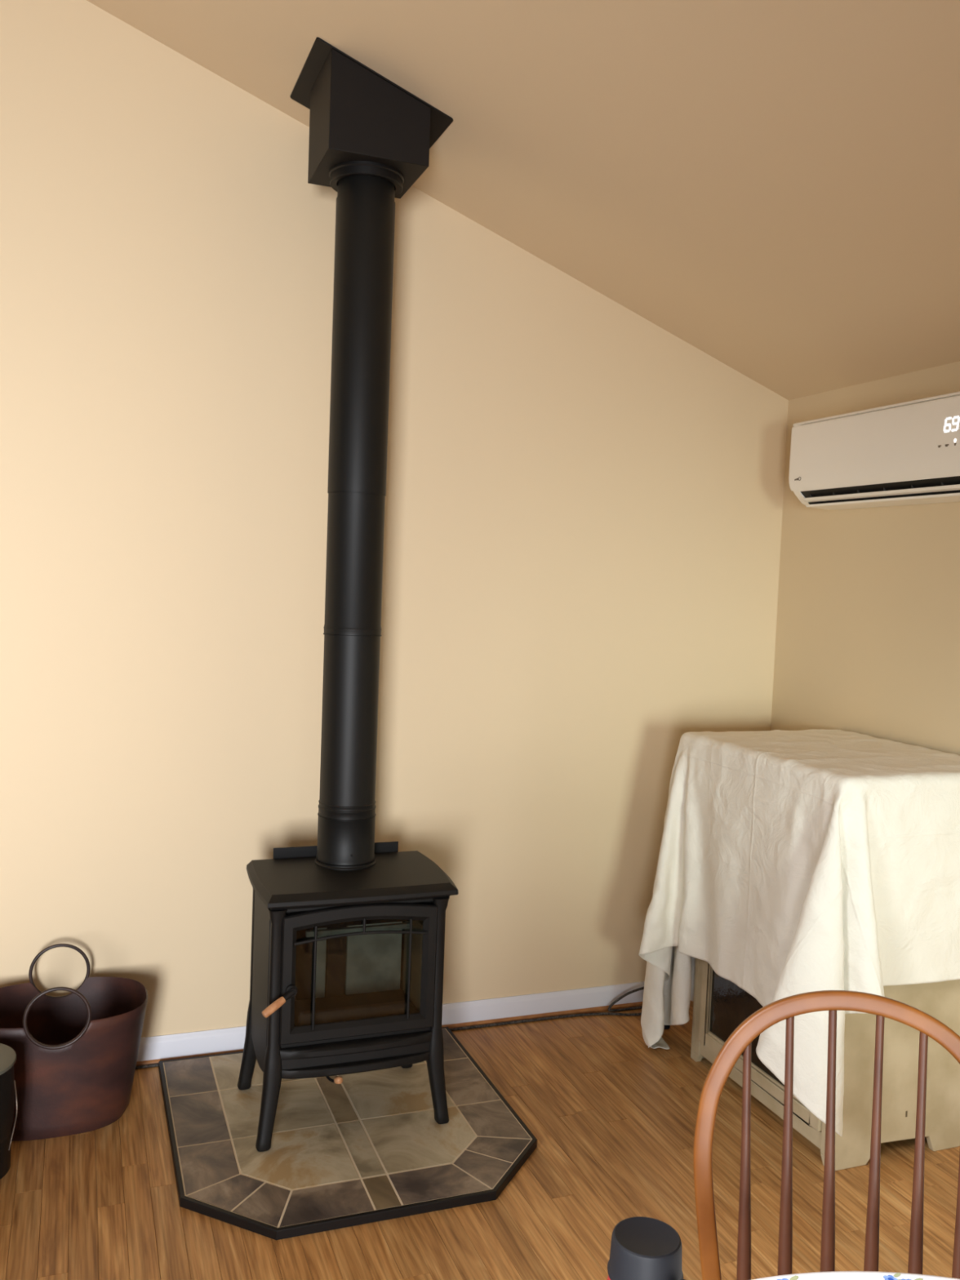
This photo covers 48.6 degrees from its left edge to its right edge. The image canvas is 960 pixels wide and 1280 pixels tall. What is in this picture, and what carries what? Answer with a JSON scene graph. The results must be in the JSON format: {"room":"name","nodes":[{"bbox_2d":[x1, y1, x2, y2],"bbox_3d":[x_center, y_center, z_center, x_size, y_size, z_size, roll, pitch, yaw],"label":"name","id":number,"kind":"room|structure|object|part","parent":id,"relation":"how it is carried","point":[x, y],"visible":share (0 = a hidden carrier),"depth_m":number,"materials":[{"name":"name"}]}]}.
{"room":"dining room","nodes":[
{"label":"dining room","id":0,"kind":"room"},
{"bbox_2d":[0,0,788,1037],"bbox_3d":[-1.119,-0.688,3.415,5.173,4.293,0.120,1,4,-21],"label":"wall","id":1,"kind":"structure","parent":0,"point":[584,506],"depth_m":3.55,"materials":[{"name":"beige paint"}]},
{"bbox_2d":[136,1001,642,1066],"bbox_3d":[-1.173,1.389,3.470,4.932,0.018,0.022,1,4,-21],"label":"trim","id":2,"kind":"structure","parent":1,"relation":"attached to","point":[605,1008],"depth_m":3.95,"materials":[{"name":"brown wood"}]},
{"bbox_2d":[137,981,644,1061],"bbox_3d":[-1.173,1.345,3.471,4.933,0.076,0.013,1,4,-21],"label":"baseboard","id":3,"kind":"structure","parent":1,"relation":"attached to","point":[175,1045],"depth_m":3.91,"materials":[{"name":"white paint"}]},
{"bbox_2d":[0,1000,959,1279],"bbox_3d":[-0.125,1.633,0.681,4.933,0.060,6.000,1,4,-21],"label":"floor","id":4,"kind":"structure","parent":0,"point":[611,1117],"depth_m":2.84,"materials":[{"name":"brown wood"}]},
{"bbox_2d":[0,1043,17,1179],"bbox_3d":[-1.354,1.264,2.794,0.260,0.333,0.253,1,4,-21],"label":"bucket","id":5,"kind":"object","parent":4,"relation":"on","point":[7,1055],"visible":1,"depth_m":2.79,"materials":[{"name":"black metal"}]},
{"bbox_3d":[-1.351,1.105,2.784,0.253,0.015,0.253,1,4,-21],"label":"lid","id":6,"kind":"part","parent":5,"relation":"part of","materials":[{"name":"grey ceramic"}]},
{"bbox_2d":[0,943,147,1141],"bbox_3d":[-1.257,1.187,3.168,0.506,0.451,0.373,1,4,-21],"label":"tote","id":7,"kind":"object","parent":4,"relation":"on","point":[77,1051],"visible":0.95,"depth_m":3.07,"materials":[{"name":"brown leather"}]},
{"bbox_3d":[-1.188,1.063,2.990,0.179,0.179,0.010,1,4,-21],"label":"ring handle","id":8,"kind":"part","parent":7,"relation":"part of","materials":[{"name":"metal"}]},
{"bbox_3d":[-1.315,1.038,3.329,0.179,0.179,0.010,1,4,-21],"label":"ring handle","id":9,"kind":"part","parent":7,"relation":"part of","materials":[{"name":"metal"}]},
{"bbox_2d":[158,1026,537,1239],"bbox_3d":[-0.406,1.433,3.186,1.002,0.024,1.012,1,4,-21],"label":"hearth pad","id":10,"kind":"object","parent":4,"relation":"on","point":[369,1147],"visible":0.85,"depth_m":3.02,"materials":[{"name":"beige tile"}]},
{"bbox_2d":[237,841,458,1151],"bbox_3d":[-0.397,1.042,3.208,0.588,0.754,0.456,1,4,-21],"label":"wood stove","id":11,"kind":"object","parent":10,"relation":"on","point":[347,962],"visible":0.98,"depth_m":3.11,"materials":[{"name":"black metal"}]},
{"bbox_3d":[-0.706,1.063,3.301,0.072,0.677,0.069,1,4,-21],"label":"leg","id":12,"kind":"part","parent":11,"relation":"part of","materials":[{"name":"black metal"}]},
{"bbox_3d":[-0.645,1.002,3.132,0.006,0.500,0.280,1,4,-21],"label":"panel","id":13,"kind":"part","parent":11,"relation":"part of","materials":[{"name":"black metal"}]},
{"bbox_3d":[-0.585,1.087,2.978,0.072,0.677,0.063,1,4,-21],"label":"leg","id":14,"kind":"part","parent":11,"relation":"part of","materials":[{"name":"black metal"}]},
{"bbox_3d":[-0.528,0.980,2.952,0.046,0.036,0.036,1,4,-21],"label":"handle","id":15,"kind":"part","parent":11,"relation":"part of","materials":[{"name":"black metal"}]},
{"bbox_3d":[-0.404,1.253,3.029,0.024,0.024,0.021,5,4,41],"label":"knob","id":16,"kind":"part","parent":11,"relation":"part of","materials":[{"name":"brown wood"}]},
{"bbox_3d":[-0.385,0.720,3.192,0.586,0.045,0.404,1,4,-21],"label":"plate","id":17,"kind":"part","parent":11,"relation":"part of","materials":[{"name":"black metal"}]},
{"bbox_2d":[315,175,395,866],"bbox_3d":[-0.378,-0.355,3.240,0.180,2.070,0.181,1,4,-21],"label":"pipe","id":18,"kind":"object","parent":11,"relation":"on","point":[365,208],"visible":0.98,"depth_m":3.17,"materials":[{"name":"black metal"}]},
{"bbox_3d":[-0.344,0.946,3.049,0.453,0.382,0.020,1,4,-21],"label":"door","id":19,"kind":"part","parent":11,"relation":"part of","materials":[{"name":"black metal"}]},
{"bbox_3d":[-0.241,1.071,3.476,0.072,0.677,0.069,1,4,-21],"label":"leg","id":20,"kind":"part","parent":11,"relation":"part of","materials":[{"name":"black metal"}]},
{"bbox_3d":[-0.119,1.094,3.153,0.072,0.677,0.063,1,4,-21],"label":"leg","id":21,"kind":"part","parent":11,"relation":"part of","materials":[{"name":"black metal"}]},
{"bbox_2d":[135,1012,641,1069],"bbox_3d":[-0.280,1.409,3.778,2.221,0.010,0.059,1,4,-19],"label":"power cable","id":22,"kind":"object","parent":4,"relation":"on","point":[597,1013],"visible":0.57,"depth_m":3.96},
{"bbox_2d":[608,986,644,1011],"bbox_3d":[0.646,1.377,4.116,0.331,0.105,0.031,1,4,-21],"label":"power cable","id":23,"kind":"object","parent":4,"relation":"on","point":[641,988],"visible":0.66,"depth_m":4.08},
{"bbox_2d":[663,1025,670,1029],"bbox_3d":[0.670,1.417,3.960,0.052,0.045,0.065,1,4,-21],"label":"power adapter","id":24,"kind":"object","parent":4,"relation":"on","point":[666,1027],"visible":0.12,"depth_m":3.94,"materials":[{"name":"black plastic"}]},
{"bbox_2d":[690,958,959,1170],"bbox_3d":[1.126,0.926,3.419,0.640,1.124,0.824,1,4,-21],"label":"base cabinet","id":25,"kind":"object","parent":4,"relation":"on","point":[720,1006],"visible":0.3,"depth_m":3.11,"materials":[{"name":"beige paint"}]},
{"bbox_3d":[1.022,0.913,3.769,0.564,1.099,0.020,1,4,-21],"label":"panel","id":26,"kind":"part","parent":25,"relation":"part of","materials":[{"name":"beige paint"}]},
{"bbox_3d":[0.891,0.926,3.332,0.004,0.850,0.549,1,4,-21],"label":"glass pane","id":27,"kind":"part","parent":25,"relation":"part of","materials":[{"name":"glass"}]},
{"bbox_3d":[0.888,0.926,3.331,0.020,0.943,0.637,1,4,-21],"label":"door","id":28,"kind":"part","parent":25,"relation":"part of","materials":[{"name":"beige paint"}]},
{"bbox_2d":[638,728,959,1136],"bbox_3d":[1.029,0.908,3.409,0.844,1.139,1.141,1,4,-21],"label":"sheet","id":29,"kind":"object","parent":25,"relation":"on","point":[790,863],"visible":0.95,"depth_m":3.05,"materials":[{"name":"white fabric"}]},
{"bbox_3d":[1.277,0.963,3.091,0.564,1.099,0.020,1,4,-21],"label":"panel","id":30,"kind":"part","parent":25,"relation":"part of","materials":[{"name":"beige paint"}]},
{"bbox_2d":[693,990,959,1279],"bbox_3d":[0.526,1.076,1.477,0.483,1.010,0.527,3,3,13],"label":"chair","id":31,"kind":"object","parent":4,"relation":"on","point":[740,1042],"visible":0.98,"depth_m":1.67,"materials":[{"name":"brown wood"}]},
{"bbox_3d":[0.508,1.236,0.815,1.188,0.749,1.188,1,4,-21],"label":"round table","id":32,"kind":"object","parent":4,"relation":"on","visible":0},
{"bbox_2d":[751,1271,959,1279],"bbox_3d":[0.513,0.963,0.813,1.301,0.209,1.282,1,4,-21],"label":"tablecloth","id":33,"kind":"object","parent":32,"relation":"on","point":[833,1275],"visible":1,"depth_m":1.38,"materials":[{"name":"white fabric"}]},
{"bbox_2d":[606,1216,685,1279],"bbox_3d":[0.153,0.696,1.003,0.074,0.273,0.082,1,4,-21],"label":"drink bottle","id":34,"kind":"object","parent":33,"relation":"on","point":[642,1248],"visible":1,"depth_m":0.98,"materials":[{"name":"black plastic"}]},
{"bbox_2d":[777,1275,798,1279],"bbox_3d":[0.397,0.822,1.358,0.038,0.001,0.025,1,4,-21],"label":"print","id":35,"kind":"object","parent":33,"relation":"on","point":[779,1277],"depth_m":1.37,"materials":[{"name":"blue"}]},
{"bbox_2d":[883,1272,901,1279],"bbox_3d":[0.536,0.826,1.375,0.030,0.001,0.020,1,4,-21],"label":"print","id":36,"kind":"object","parent":33,"relation":"on","point":[886,1276],"depth_m":1.38,"materials":[{"name":"blue"}]},
{"bbox_2d":[901,1278,922,1279],"bbox_3d":[0.558,0.827,1.367,0.033,0.001,0.022,2,3,-4],"label":"print","id":37,"kind":"object","parent":33,"relation":"on","point":[901,1278],"depth_m":1.38,"materials":[{"name":"multicoloured"}]},
{"bbox_2d":[86,0,959,399],"bbox_3d":[0.004,-1.738,0.483,5.173,2.008,6.240,1,4,-21],"label":"ceiling","id":38,"kind":"structure","parent":0,"point":[772,186],"depth_m":2.91,"materials":[{"name":"beige paint"}]},
{"bbox_2d":[289,37,453,198],"bbox_3d":[-0.340,-1.523,3.228,0.409,0.331,0.410,1,4,-21],"label":"box","id":39,"kind":"object","parent":38,"relation":"attached to","point":[362,122],"visible":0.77,"depth_m":3.06,"materials":[{"name":"black metal"}]},
{"bbox_2d":[770,361,959,755],"bbox_3d":[2.284,0.478,1.502,0.120,2.449,6.000,1,4,-21],"label":"wall","id":40,"kind":"structure","parent":0,"point":[868,633],"depth_m":3.75,"materials":[{"name":"beige paint"}]},
{"bbox_2d":[788,391,959,510],"bbox_3d":[1.379,-0.604,3.491,0.204,0.308,0.897,1,4,-21],"label":"air conditioner","id":41,"kind":"object","parent":40,"relation":"attached to","point":[905,453],"visible":1,"depth_m":3.46,"materials":[{"name":"white plastic"}]},
{"bbox_3d":[1.378,-0.752,3.479,0.178,0.012,0.897,1,4,-21],"label":"trim","id":42,"kind":"part","parent":41,"relation":"part of","materials":[{"name":"white plastic"}]}
]}

